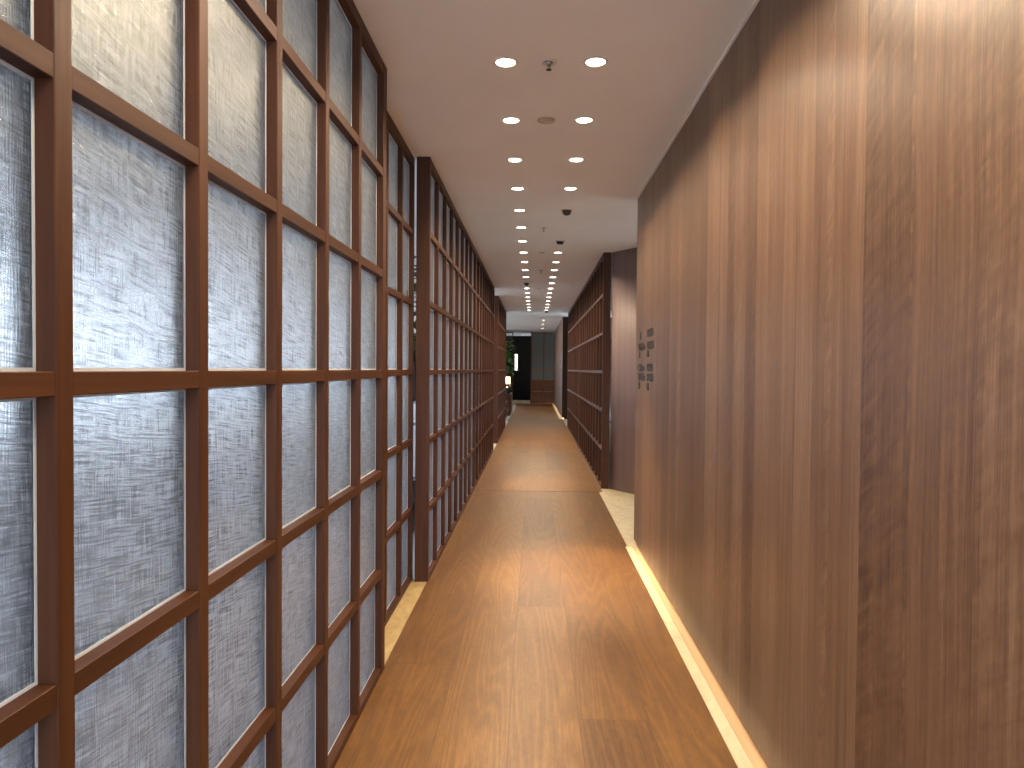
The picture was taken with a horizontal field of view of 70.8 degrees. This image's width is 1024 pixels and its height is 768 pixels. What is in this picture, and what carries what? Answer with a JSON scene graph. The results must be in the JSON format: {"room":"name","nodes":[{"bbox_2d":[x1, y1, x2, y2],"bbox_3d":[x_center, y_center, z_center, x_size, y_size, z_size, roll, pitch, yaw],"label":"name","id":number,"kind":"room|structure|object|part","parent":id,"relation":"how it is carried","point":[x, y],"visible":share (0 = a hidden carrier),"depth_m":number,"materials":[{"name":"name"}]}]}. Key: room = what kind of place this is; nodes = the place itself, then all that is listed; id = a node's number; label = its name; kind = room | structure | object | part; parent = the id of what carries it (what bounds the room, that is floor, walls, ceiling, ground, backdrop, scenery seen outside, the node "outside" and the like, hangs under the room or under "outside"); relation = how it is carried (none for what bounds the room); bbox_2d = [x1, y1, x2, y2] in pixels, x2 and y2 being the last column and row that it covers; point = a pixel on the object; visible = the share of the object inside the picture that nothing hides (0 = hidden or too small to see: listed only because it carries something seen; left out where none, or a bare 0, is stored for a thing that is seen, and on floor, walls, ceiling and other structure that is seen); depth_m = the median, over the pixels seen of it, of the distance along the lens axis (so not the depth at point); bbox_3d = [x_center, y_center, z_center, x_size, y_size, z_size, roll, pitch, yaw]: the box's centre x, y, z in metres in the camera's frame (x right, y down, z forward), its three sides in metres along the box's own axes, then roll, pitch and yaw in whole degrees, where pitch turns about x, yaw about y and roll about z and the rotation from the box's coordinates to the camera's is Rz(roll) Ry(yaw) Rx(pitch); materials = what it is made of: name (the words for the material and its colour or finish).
{"room":"corridor","nodes":[
{"label":"corridor","id":0,"kind":"room"},
{"bbox_2d":[413,337,414,399],"bbox_3d":[-4.978,-0.400,15.409,0.120,2.900,34.300,0,1,2],"label":"wall","id":1,"kind":"structure","parent":0,"point":[414,337],"depth_m":32.40,"materials":[{"name":"grey paint"}]},
{"bbox_2d":[415,336,530,399],"bbox_3d":[0.020,-0.716,32.458,8.800,2.900,0.100,0,1,2],"label":"wall","id":2,"kind":"structure","parent":0,"point":[523,343],"depth_m":32.39,"materials":[{"name":"black paint"}]},
{"bbox_2d":[514,400,529,403],"bbox_3d":[0.407,0.732,29.573,0.660,0.130,0.260,0,1,2],"label":"trim","id":3,"kind":"structure","parent":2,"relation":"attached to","point":[515,401],"depth_m":29.45,"materials":[{"name":"wood"}]},
{"bbox_2d":[414,311,611,335],"bbox_3d":[-0.205,-2.061,24.907,8.800,0.100,14.950,0,1,2],"label":"ceiling","id":4,"kind":"structure","parent":0,"point":[519,323],"depth_m":22.92,"materials":[{"name":"paint"}]},
{"bbox_2d":[334,399,737,767],"bbox_3d":[-0.532,1.117,15.301,8.800,0.061,34.300,0,1,2],"label":"floor","id":5,"kind":"structure","parent":0,"point":[535,638],"depth_m":3.66,"materials":[{"name":"brown wood"}]},
{"bbox_2d":[0,0,386,767],"bbox_3d":[-0.711,-0.008,0.777,0.086,2.788,5.153,0,1,2],"label":"lattice screen","id":6,"kind":"object","parent":5,"relation":"on","point":[193,193],"visible":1,"depth_m":1.48,"materials":[{"name":"brown wood"}]},
{"bbox_3d":[-0.711,-0.008,0.777,0.086,2.788,5.153,0,1,2],"label":"frame","id":7,"kind":"part","parent":6,"relation":"part of","materials":[{"name":"brown wood"}]},
{"bbox_2d":[385,111,414,625],"bbox_3d":[-0.716,-0.076,4.064,0.086,2.788,1.405,0,1,2],"label":"lattice screen","id":8,"kind":"object","parent":5,"relation":"on","point":[400,194],"visible":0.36,"depth_m":4.33,"materials":[{"name":"brown wood"}]},
{"bbox_2d":[413,256,415,530],"bbox_3d":[-0.966,0.097,6.233,0.733,2.352,0.726,0,1,2],"label":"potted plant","id":9,"kind":"object","parent":5,"relation":"on","point":[414,256],"visible":0.02,"depth_m":6.18,"materials":[{"name":"green plant"}]},
{"bbox_3d":[-0.974,1.047,6.256,0.340,0.450,0.340,0,1,2],"label":"pot","id":10,"kind":"part","parent":9,"relation":"part of","materials":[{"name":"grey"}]},
{"bbox_2d":[415,157,476,581],"bbox_3d":[-0.529,-0.128,6.599,0.088,2.788,3.755,0,1,2],"label":"lattice screen","id":11,"kind":"object","parent":5,"relation":"on","point":[446,255],"visible":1,"depth_m":5.55,"materials":[{"name":"brown wood"}]},
{"bbox_2d":[475,253,494,486],"bbox_3d":[-0.410,-0.206,10.389,0.088,2.788,3.810,0,1,2],"label":"lattice screen","id":12,"kind":"object","parent":5,"relation":"on","point":[485,290],"visible":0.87,"depth_m":9.87,"materials":[{"name":"brown wood"}]},
{"bbox_2d":[494,296,505,442],"bbox_3d":[-0.250,-0.311,15.490,0.088,2.788,3.800,0,1,2],"label":"lattice screen","id":13,"kind":"object","parent":5,"relation":"on","point":[499,311],"visible":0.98,"depth_m":14.48,"materials":[{"name":"brown wood"}]},
{"bbox_2d":[506,332,512,393],"bbox_3d":[-0.246,-0.610,28.240,0.575,2.860,0.050,0,1,2],"label":"glass screen","id":14,"kind":"object","parent":5,"relation":"on","point":[509,335],"visible":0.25,"depth_m":28.21,"materials":[{"name":"glass"}]},
{"bbox_2d":[506,392,512,415],"bbox_3d":[-0.158,0.614,22.333,0.351,0.660,1.530,0,1,2],"label":"base cabinet","id":15,"kind":"object","parent":5,"relation":"on","point":[509,397],"visible":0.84,"depth_m":21.59,"materials":[{"name":"brown wood"}]},
{"bbox_2d":[506,383,513,393],"bbox_3d":[-0.138,0.123,21.870,0.386,0.340,0.388,1,1,30],"label":"bush","id":16,"kind":"object","parent":15,"relation":"on","point":[509,389],"visible":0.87,"depth_m":21.80,"materials":[{"name":"green plant"}]},
{"bbox_2d":[506,340,519,376],"bbox_3d":[-0.223,-0.364,25.915,0.980,2.464,0.916,0,1,2],"label":"potted plant","id":17,"kind":"object","parent":5,"relation":"on","point":[508,353],"visible":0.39,"depth_m":25.81,"materials":[{"name":"green plant"}]},
{"bbox_2d":[514,354,517,399],"bbox_3d":[0.171,-0.260,31.011,0.140,2.050,0.100,0,1,2],"label":"column","id":18,"kind":"structure","parent":5,"relation":"on","point":[516,355],"depth_m":30.96,"materials":[{"name":"black paint"}]},
{"bbox_2d":[515,354,517,369],"bbox_3d":[0.176,-0.934,30.997,0.120,0.700,0.080,0,1,2],"label":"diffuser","id":19,"kind":"object","parent":18,"relation":"attached to","point":[516,355],"depth_m":30.96,"materials":[{"name":"white plastic"}]},
{"bbox_2d":[476,490,567,491],"bbox_3d":[0.287,1.249,8.320,1.475,0.021,0.008,0,1,2],"label":"trim","id":20,"kind":"structure","parent":5,"relation":"on","point":[476,490],"depth_m":8.32,"materials":[{"name":"brown wood"}]},
{"bbox_2d":[530,333,553,403],"bbox_3d":[1.289,-0.641,29.402,1.050,2.898,0.070,0,1,2],"label":"wall","id":21,"kind":"structure","parent":5,"relation":"on","point":[542,344],"depth_m":29.39,"materials":[{"name":"brown wood"}]},
{"bbox_3d":[1.287,0.307,29.424,0.960,0.920,0.015,0,1,2],"label":"wood panel","id":22,"kind":"part","parent":21,"relation":"part of","materials":[{"name":"brown wood"}]},
{"bbox_2d":[567,293,579,445],"bbox_3d":[1.323,-0.293,15.219,0.090,2.788,4.440,0,1,2],"label":"lattice screen","id":23,"kind":"object","parent":5,"relation":"on","point":[574,312],"visible":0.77,"depth_m":14.80,"materials":[{"name":"brown wood"}]},
{"bbox_2d":[578,252,610,488],"bbox_3d":[1.183,-0.201,10.742,0.090,2.788,4.500,0,1,2],"label":"lattice screen","id":24,"kind":"object","parent":5,"relation":"on","point":[595,296],"visible":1,"depth_m":9.39,"materials":[{"name":"brown wood"}]},
{"bbox_2d":[353,0,754,312],"bbox_3d":[-0.744,-1.603,7.771,8.800,0.110,19.350,0,1,2],"label":"ceiling","id":25,"kind":"structure","parent":0,"point":[448,100],"depth_m":3.77,"materials":[{"name":"paint"}]},
{"bbox_2d":[493,57,517,67],"bbox_3d":[-0.029,-1.446,3.241,0.112,0.005,0.112,0,1,2],"label":"recessed light","id":26,"kind":"object","parent":25,"relation":"in","point":[502,62],"visible":1,"depth_m":3.24,"materials":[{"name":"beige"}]},
{"bbox_2d":[501,117,520,123],"bbox_3d":[-0.005,-1.461,3.996,0.112,0.005,0.112,0,1,2],"label":"recessed light","id":27,"kind":"object","parent":25,"relation":"in","point":[507,120],"visible":1,"depth_m":3.99,"materials":[{"name":"white"}]},
{"bbox_2d":[506,157,522,162],"bbox_3d":[0.019,-1.477,4.750,0.112,0.005,0.112,0,1,2],"label":"recessed light","id":28,"kind":"object","parent":25,"relation":"in","point":[512,159],"visible":1,"depth_m":4.75,"materials":[{"name":"white"}]},
{"bbox_2d":[510,187,524,190],"bbox_3d":[0.043,-1.492,5.505,0.112,0.005,0.112,0,1,2],"label":"recessed light","id":29,"kind":"object","parent":25,"relation":"in","point":[511,188],"visible":1,"depth_m":5.50,"materials":[{"name":"white"}]},
{"bbox_2d":[513,209,525,211],"bbox_3d":[0.066,-1.508,6.259,0.112,0.005,0.112,0,1,2],"label":"recessed light","id":30,"kind":"object","parent":25,"relation":"in","point":[514,210],"visible":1,"depth_m":6.25,"materials":[{"name":"white"}]},
{"bbox_2d":[537,117,554,123],"bbox_3d":[0.189,-1.460,3.990,0.100,0.005,0.100,0,1,2],"label":"ceiling plate","id":31,"kind":"object","parent":25,"relation":"attached to","point":[544,120],"visible":1,"depth_m":3.99,"materials":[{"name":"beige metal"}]},
{"bbox_2d":[541,59,556,70],"bbox_3d":[0.165,-1.437,3.236,0.072,0.052,0.072,0,1,2],"label":"sprinkler","id":32,"kind":"object","parent":25,"relation":"attached to","point":[546,62],"visible":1,"depth_m":3.23,"materials":[{"name":"silver metal"}]},
{"bbox_2d":[555,240,564,244],"bbox_3d":[0.517,-1.524,7.756,0.112,0.052,0.112,0,1,2],"label":"spotlight","id":33,"kind":"object","parent":25,"relation":"attached to","point":[560,242],"visible":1,"depth_m":7.73,"materials":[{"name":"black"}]},
{"bbox_2d":[560,209,572,215],"bbox_3d":[0.475,-1.493,6.247,0.112,0.056,0.112,0,1,2],"label":"spotlight","id":34,"kind":"object","parent":25,"relation":"attached to","point":[566,212],"visible":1,"depth_m":6.23,"materials":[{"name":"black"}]},
{"bbox_2d":[563,187,577,190],"bbox_3d":[0.446,-1.489,5.492,0.112,0.005,0.112,0,1,2],"label":"recessed light","id":35,"kind":"object","parent":25,"relation":"in","point":[565,188],"visible":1,"depth_m":5.48,"materials":[{"name":"white"}]},
{"bbox_2d":[568,157,584,162],"bbox_3d":[0.423,-1.473,4.738,0.112,0.005,0.112,0,1,2],"label":"recessed light","id":36,"kind":"object","parent":25,"relation":"in","point":[574,159],"visible":1,"depth_m":4.73,"materials":[{"name":"white"}]},
{"bbox_2d":[574,117,593,123],"bbox_3d":[0.399,-1.458,3.983,0.112,0.005,0.112,0,1,2],"label":"recessed light","id":37,"kind":"object","parent":25,"relation":"in","point":[580,120],"visible":1,"depth_m":3.98,"materials":[{"name":"white"}]},
{"bbox_2d":[583,56,607,67],"bbox_3d":[0.375,-1.442,3.229,0.112,0.005,0.112,0,1,2],"label":"recessed light","id":38,"kind":"object","parent":25,"relation":"in","point":[592,62],"visible":1,"depth_m":3.23,"materials":[{"name":"white"}]},
{"bbox_2d":[554,317,567,417],"bbox_3d":[1.677,-0.563,24.853,0.220,2.864,9.000,0,1,2],"label":"wall","id":39,"kind":"structure","parent":0,"point":[561,332],"depth_m":21.05,"materials":[{"name":"brown wood"}]},
{"bbox_2d":[552,404,562,418],"bbox_3d":[1.768,0.935,24.831,0.570,0.064,9.100,0,1,2],"label":"trim","id":40,"kind":"structure","parent":39,"relation":"attached to","point":[554,406],"depth_m":23.47,"materials":[{"name":"beige stone"}]},
{"bbox_2d":[609,317,611,423],"bbox_3d":[2.487,-0.268,14.527,0.060,2.790,11.600,0,1,2],"label":"wall","id":41,"kind":"structure","parent":0,"point":[611,317],"depth_m":18.95,"materials":[{"name":"brown wood"}]},
{"bbox_2d":[610,247,636,493],"bbox_3d":[1.606,-0.139,7.995,0.196,2.790,1.310,-1,2,-44],"label":"wall","id":42,"kind":"structure","parent":0,"point":[624,273],"depth_m":8.30,"materials":[{"name":"brown wood"}]},
{"bbox_2d":[634,0,1023,767],"bbox_3d":[0.951,-0.036,1.961,0.140,2.754,7.780,0,1,2],"label":"wall","id":43,"kind":"structure","parent":0,"point":[829,481],"depth_m":1.87,"materials":[{"name":"brown wood"}]},
{"bbox_2d":[638,327,653,390],"bbox_3d":[0.987,-0.177,5.334,0.003,0.447,0.740,0,1,2],"label":"wall sign","id":44,"kind":"object","parent":43,"relation":"attached to","point":[640,345],"visible":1,"depth_m":5.21,"materials":[{"name":"black metal"}]},
{"bbox_2d":[626,546,767,767],"bbox_3d":[0.809,1.405,1.920,0.054,0.064,7.630,0,1,2],"label":"trim","id":45,"kind":"structure","parent":43,"relation":"attached to","point":[741,759],"depth_m":3.30,"materials":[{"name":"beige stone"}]},
{"bbox_2d":[638,0,759,197],"bbox_3d":[0.885,-1.407,1.880,0.010,0.012,7.670,0,1,2],"label":"trim","id":46,"kind":"structure","parent":43,"relation":"attached to","point":[755,3],"depth_m":3.41,"materials":[{"name":"white paint"}]}
]}

